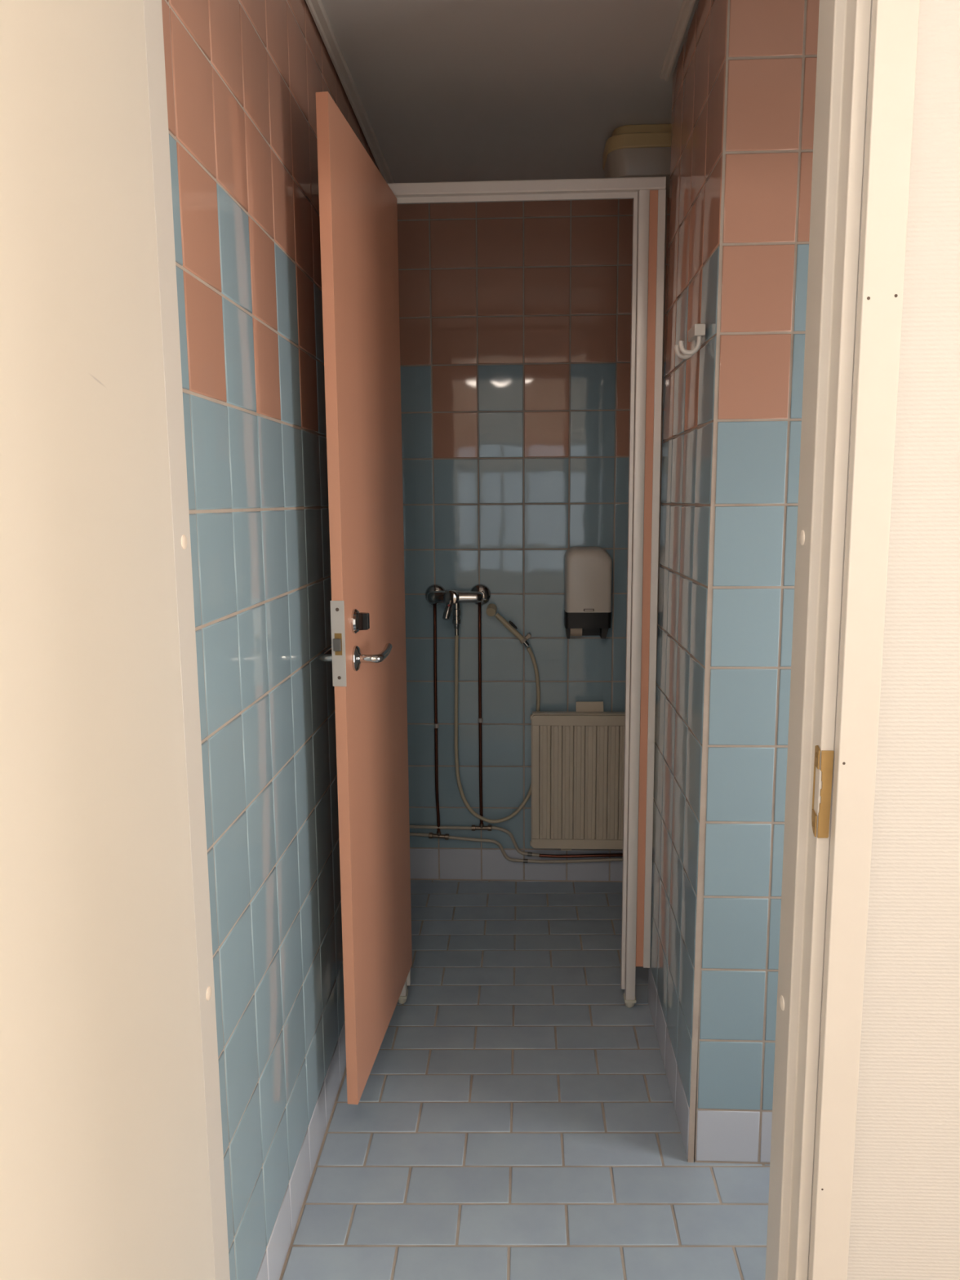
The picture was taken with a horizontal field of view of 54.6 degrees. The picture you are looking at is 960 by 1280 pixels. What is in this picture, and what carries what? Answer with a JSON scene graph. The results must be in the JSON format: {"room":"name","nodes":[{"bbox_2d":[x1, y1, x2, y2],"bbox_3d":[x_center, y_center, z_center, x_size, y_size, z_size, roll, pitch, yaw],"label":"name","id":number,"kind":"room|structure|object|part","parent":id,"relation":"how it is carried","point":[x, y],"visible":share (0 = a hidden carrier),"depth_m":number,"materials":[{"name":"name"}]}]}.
{"room":"shower room","nodes":[
{"label":"shower room","id":0,"kind":"room"},
{"bbox_2d":[161,0,380,1279],"bbox_3d":[-0.380,-0.144,2.163,0.102,2.365,2.092,0,9,3],"label":"wall","id":1,"kind":"structure","parent":0,"point":[243,77],"depth_m":1.52,"materials":[{"name":"tile"}]},
{"bbox_2d":[142,0,230,1279],"bbox_3d":[-0.356,0.168,1.107,0.028,2.060,0.085,0,9,3],"label":"trim","id":2,"kind":"structure","parent":1,"relation":"attached to","point":[153,11],"depth_m":1.09,"materials":[{"name":"white paint"}]},
{"bbox_2d":[305,0,395,182],"bbox_3d":[-0.324,-1.285,1.988,0.028,0.017,2.088,0,9,3],"label":"trim","id":3,"kind":"structure","parent":1,"relation":"attached to","point":[316,7],"depth_m":2.18,"materials":[{"name":"beige wood"}]},
{"bbox_2d":[320,0,698,182],"bbox_3d":[0.566,-1.359,1.970,2.011,0.120,2.227,0,9,3],"label":"ceiling","id":4,"kind":"structure","parent":0,"point":[449,91],"depth_m":2.20,"materials":[{"name":"grey paint"}]},
{"bbox_2d":[602,124,671,197],"bbox_3d":[0.541,-1.317,2.561,0.396,0.138,0.210,0,9,3],"label":"ventilation duct","id":5,"kind":"object","parent":4,"relation":"attached to","point":[643,150],"visible":0.38,"depth_m":2.47,"materials":[{"name":"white plastic"}]},
{"bbox_3d":[0.540,-1.371,2.553,0.357,0.026,0.170,0,9,3],"label":"ceiling plate","id":6,"kind":"part","parent":5,"relation":"part of","materials":[{"name":"brown plastic"}]},
{"bbox_2d":[279,880,769,1279],"bbox_3d":[0.583,1.073,2.300,2.011,0.102,2.093,0,9,3],"label":"floor","id":7,"kind":"structure","parent":0,"point":[513,1118],"depth_m":2.01,"materials":[{"name":"tile"}]},
{"bbox_2d":[386,176,666,1008],"bbox_3d":[0.065,-0.049,2.373,0.765,2.105,0.042,0,9,3],"label":"frame","id":8,"kind":"object","parent":7,"relation":"on","point":[648,194],"visible":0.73,"depth_m":2.30,"materials":[{"name":"white wood"}]},
{"bbox_2d":[315,91,412,1104],"bbox_3d":[-0.221,-0.044,2.062,0.139,1.947,0.602,1,9,12],"label":"door","id":9,"kind":"structure","parent":8,"relation":"attached to","point":[358,209],"depth_m":1.94,"materials":[{"name":"brown laminate"}]},
{"bbox_3d":[-0.301,0.026,1.918,0.047,0.024,0.120,0,9,3],"label":"lever","id":10,"kind":"part","parent":9,"relation":"part of","materials":[{"name":"silver metal"}]},
{"bbox_3d":[-0.271,0.007,1.780,0.027,0.166,0.002,1,9,7],"label":"lock plate","id":11,"kind":"part","parent":9,"relation":"part of","materials":[{"name":"silver metal"}]},
{"bbox_3d":[-0.214,0.027,1.907,0.053,0.024,0.116,0,9,3],"label":"lever","id":12,"kind":"part","parent":9,"relation":"part of","materials":[{"name":"silver metal"}]},
{"bbox_3d":[-0.221,-0.050,2.389,0.025,2.049,0.034,0,9,3],"label":"post","id":13,"kind":"part","parent":8,"relation":"part of","materials":[{"name":"grey metal"}]},
{"bbox_3d":[0.056,-1.076,2.219,0.763,0.027,0.040,0,9,3],"label":"rail","id":14,"kind":"part","parent":8,"relation":"part of","materials":[{"name":"grey metal"}]},
{"bbox_3d":[0.397,-0.050,2.360,0.025,2.049,0.034,0,9,3],"label":"post","id":15,"kind":"part","parent":8,"relation":"part of","materials":[{"name":"white wood"}]},
{"bbox_3d":[0.420,-0.096,2.350,0.022,1.955,0.022,0,9,3],"label":"fixed panel","id":16,"kind":"part","parent":8,"relation":"part of","materials":[{"name":"brown laminate"}]},
{"bbox_2d":[396,197,669,882],"bbox_3d":[0.335,-0.307,3.214,1.231,2.365,0.102,0,9,3],"label":"wall","id":17,"kind":"structure","parent":0,"point":[515,317],"depth_m":3.14,"materials":[{"name":"tile"}]},
{"bbox_2d":[433,603,439,832],"bbox_3d":[-0.152,0.274,3.250,0.017,0.836,0.046,0,9,3],"label":"riser pipe","id":18,"kind":"object","parent":17,"relation":"attached to","point":[436,723],"visible":0.95,"depth_m":3.25,"materials":[{"name":"orange metal"}]},
{"bbox_2d":[425,583,491,635],"bbox_3d":[-0.078,-0.099,3.144,0.228,0.170,0.137,0,9,3],"label":"shower mixer","id":19,"kind":"object","parent":17,"relation":"attached to","point":[435,593],"visible":1,"depth_m":3.13,"materials":[{"name":"silver metal"}]},
{"bbox_3d":[-0.106,-0.101,3.097,0.025,0.071,0.046,7,11,42],"label":"lever","id":20,"kind":"part","parent":19,"relation":"part of","materials":[{"name":"silver metal"}]},
{"bbox_2d":[452,603,461,635],"bbox_3d":[-0.079,-0.072,3.157,0.030,0.113,0.030,0,9,3],"label":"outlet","id":21,"kind":"object","parent":19,"relation":"attached to","point":[456,612],"depth_m":3.15,"materials":[{"name":"silver metal"}]},
{"bbox_2d":[477,601,483,824],"bbox_3d":[0.002,0.259,3.241,0.017,0.806,0.046,0,9,3],"label":"riser pipe","id":22,"kind":"object","parent":17,"relation":"attached to","point":[480,717],"visible":0.97,"depth_m":3.24,"materials":[{"name":"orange metal"}]},
{"bbox_2d":[454,635,540,823],"bbox_3d":[0.060,0.312,3.228,0.300,0.681,0.037,-1,9,-1],"label":"shower hose","id":23,"kind":"object","parent":17,"relation":"attached to","point":[456,637],"visible":0.9,"depth_m":3.23,"materials":[{"name":"beige plastic"}]},
{"bbox_2d":[486,603,529,647],"bbox_3d":[0.095,-0.050,3.175,0.147,0.148,0.043,0,9,3],"label":"shower","id":24,"kind":"object","parent":17,"relation":"attached to","point":[491,609],"visible":1,"depth_m":3.16,"materials":[{"name":"beige plastic"}]},
{"bbox_2d":[409,831,622,863],"bbox_3d":[0.291,0.739,3.301,1.128,0.112,0.021,0,9,3],"label":"supply pipe","id":25,"kind":"object","parent":17,"relation":"attached to","point":[430,835],"visible":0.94,"depth_m":3.31,"materials":[{"name":"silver metal"}]},
{"bbox_2d":[409,823,622,857],"bbox_3d":[0.291,0.713,3.298,1.127,0.124,0.021,0,9,3],"label":"supply pipe","id":26,"kind":"object","parent":17,"relation":"attached to","point":[481,827],"visible":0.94,"depth_m":3.30,"materials":[{"name":"silver metal"}]},
{"bbox_2d":[520,632,531,644],"bbox_3d":[0.156,-0.005,3.188,0.039,0.034,0.057,0,9,3],"label":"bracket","id":27,"kind":"object","parent":17,"relation":"attached to","point":[528,635],"visible":1,"depth_m":3.18,"materials":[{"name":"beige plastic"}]},
{"bbox_3d":[0.164,-0.012,3.200,0.024,0.024,0.030,0,9,3],"label":"bracket arm","id":28,"kind":"part","parent":27,"relation":"part of","materials":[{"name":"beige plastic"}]},
{"bbox_2d":[564,546,612,639],"bbox_3d":[0.365,-0.160,3.135,0.155,0.306,0.097,0,9,3],"label":"dispenser","id":29,"kind":"object","parent":17,"relation":"attached to","point":[588,569],"visible":1,"depth_m":3.09,"materials":[{"name":"beige plastic"}]},
{"bbox_2d":[529,701,655,850],"bbox_3d":[0.423,0.468,3.230,0.498,0.522,0.089,0,9,3],"label":"radiator","id":30,"kind":"object","parent":17,"relation":"attached to","point":[578,757],"visible":0.62,"depth_m":3.19,"materials":[{"name":"beige metal"}]},
{"bbox_2d":[647,0,733,1162],"bbox_3d":[0.447,-0.134,2.053,0.028,2.365,0.619,0,9,3],"label":"wall","id":31,"kind":"structure","parent":0,"point":[698,153],"depth_m":1.95,"materials":[{"name":"tile"}]},
{"bbox_2d":[659,0,695,81],"bbox_3d":[0.419,-1.275,1.880,0.023,0.017,0.613,0,9,3],"label":"trim","id":32,"kind":"structure","parent":31,"relation":"attached to","point":[686,7],"depth_m":1.99,"materials":[{"name":"beige wood"}]},
{"bbox_2d":[674,323,705,359],"bbox_3d":[0.400,-0.569,1.777,0.047,0.055,0.073,0,9,3],"label":"coat hook","id":33,"kind":"object","parent":31,"relation":"attached to","point":[695,334],"visible":1,"depth_m":1.76,"materials":[{"name":"grey plastic"}]},
{"bbox_3d":[0.399,-0.563,1.804,0.043,0.035,0.010,2,9,16],"label":"arm","id":34,"kind":"part","parent":33,"relation":"part of","materials":[{"name":"grey plastic"}]},
{"bbox_3d":[0.397,-0.556,1.757,0.043,0.035,0.010,2,9,16],"label":"arm","id":35,"kind":"part","parent":33,"relation":"part of","materials":[{"name":"grey plastic"}]},
{"bbox_2d":[693,0,819,1164],"bbox_3d":[0.959,-0.093,1.751,1.047,2.365,0.062,0,9,3],"label":"wall","id":36,"kind":"structure","parent":0,"point":[773,44],"depth_m":1.73,"materials":[{"name":"tile"}]},
{"bbox_2d":[807,0,959,1279],"bbox_3d":[0.050,-0.001,1.062,3.800,2.400,0.083,0,9,3],"label":"wall","id":37,"kind":"structure","parent":0,"point":[904,1224],"depth_m":1.02,"materials":[{"name":"white paint"}]},
{"bbox_2d":[0,0,214,1279],"bbox_3d":[-0.385,0.222,0.741,0.050,2.038,0.714,0,9,3],"label":"door","id":38,"kind":"structure","parent":37,"relation":"in","point":[104,1167],"depth_m":0.85,"materials":[{"name":"beige paint"}]},
{"bbox_2d":[764,0,871,1279],"bbox_3d":[0.378,0.167,1.072,0.028,2.060,0.087,0,9,3],"label":"trim","id":39,"kind":"structure","parent":37,"relation":"attached to","point":[844,25],"depth_m":1.02,"materials":[{"name":"white paint"}]},
{"bbox_3d":[0.382,0.171,1.029,0.013,0.100,0.002,0,9,3],"label":"strike plate","id":40,"kind":"part","parent":39,"relation":"part of","materials":[{"name":"gold metal"}]},
{"bbox_2d":[808,0,919,1279],"bbox_3d":[0.410,0.145,1.017,0.041,2.120,0.014,0,9,3],"label":"trim","id":41,"kind":"structure","parent":37,"relation":"attached to","point":[895,23],"depth_m":0.98,"materials":[{"name":"white paint"}]}
]}

